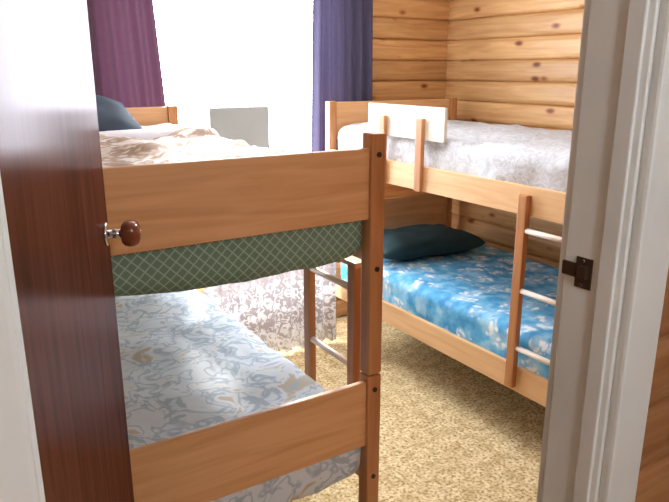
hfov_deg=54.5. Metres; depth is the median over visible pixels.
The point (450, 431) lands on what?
floor
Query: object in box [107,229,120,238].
neck
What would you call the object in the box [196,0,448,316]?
wall
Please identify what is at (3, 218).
door frame
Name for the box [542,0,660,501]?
door frame
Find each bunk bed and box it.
[96,95,385,501]
[325,98,571,406]
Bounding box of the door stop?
[572,0,649,501]
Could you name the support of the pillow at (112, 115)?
on the bunk bed at (214, 413)
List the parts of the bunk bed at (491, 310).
mattress, mattress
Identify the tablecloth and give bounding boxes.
[204,262,335,351]
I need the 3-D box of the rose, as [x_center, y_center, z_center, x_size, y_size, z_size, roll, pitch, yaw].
[-0.502,-0.037,1.431,0.006,0.052,0.052,-3,16,-12]
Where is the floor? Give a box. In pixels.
[277,315,544,501]
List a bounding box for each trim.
[0,0,668,501]
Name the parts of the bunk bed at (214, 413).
mattress, mattress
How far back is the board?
3.85 m
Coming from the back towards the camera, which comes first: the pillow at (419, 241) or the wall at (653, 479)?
the pillow at (419, 241)
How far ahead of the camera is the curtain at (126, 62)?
3.50 m
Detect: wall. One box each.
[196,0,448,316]
[444,0,584,267]
[635,268,668,501]
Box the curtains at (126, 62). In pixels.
[86,0,372,151]
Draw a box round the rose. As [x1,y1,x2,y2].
[103,222,109,245]
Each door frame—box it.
[0,175,45,501]
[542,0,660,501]
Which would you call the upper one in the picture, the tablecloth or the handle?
the handle
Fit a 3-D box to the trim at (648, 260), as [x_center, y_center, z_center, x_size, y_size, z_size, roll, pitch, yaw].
[0.094,0.413,0.906,1.098,2.220,0.020,-10,18,-31]
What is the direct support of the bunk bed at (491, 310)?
on the floor
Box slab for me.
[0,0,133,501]
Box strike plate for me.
[561,256,593,290]
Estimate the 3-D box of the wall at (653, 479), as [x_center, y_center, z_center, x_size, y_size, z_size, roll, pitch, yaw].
[0.557,0.225,1.248,4.760,2.400,0.090,-10,18,-31]
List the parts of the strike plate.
plate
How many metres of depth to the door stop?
1.06 m
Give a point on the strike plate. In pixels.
(582, 269)
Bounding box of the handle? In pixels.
[120,220,140,246]
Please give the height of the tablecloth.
1.054 m
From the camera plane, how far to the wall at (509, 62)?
4.28 m
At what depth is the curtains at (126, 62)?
3.65 m
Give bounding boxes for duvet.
[99,127,302,166]
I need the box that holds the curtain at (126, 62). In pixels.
[86,0,165,107]
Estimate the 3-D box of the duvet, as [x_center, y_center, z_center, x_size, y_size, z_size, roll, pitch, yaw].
[-0.699,-0.379,2.512,0.873,0.123,0.970,-10,18,-31]
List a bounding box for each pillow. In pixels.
[96,95,142,131]
[383,224,485,259]
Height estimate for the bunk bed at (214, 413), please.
1.659 m

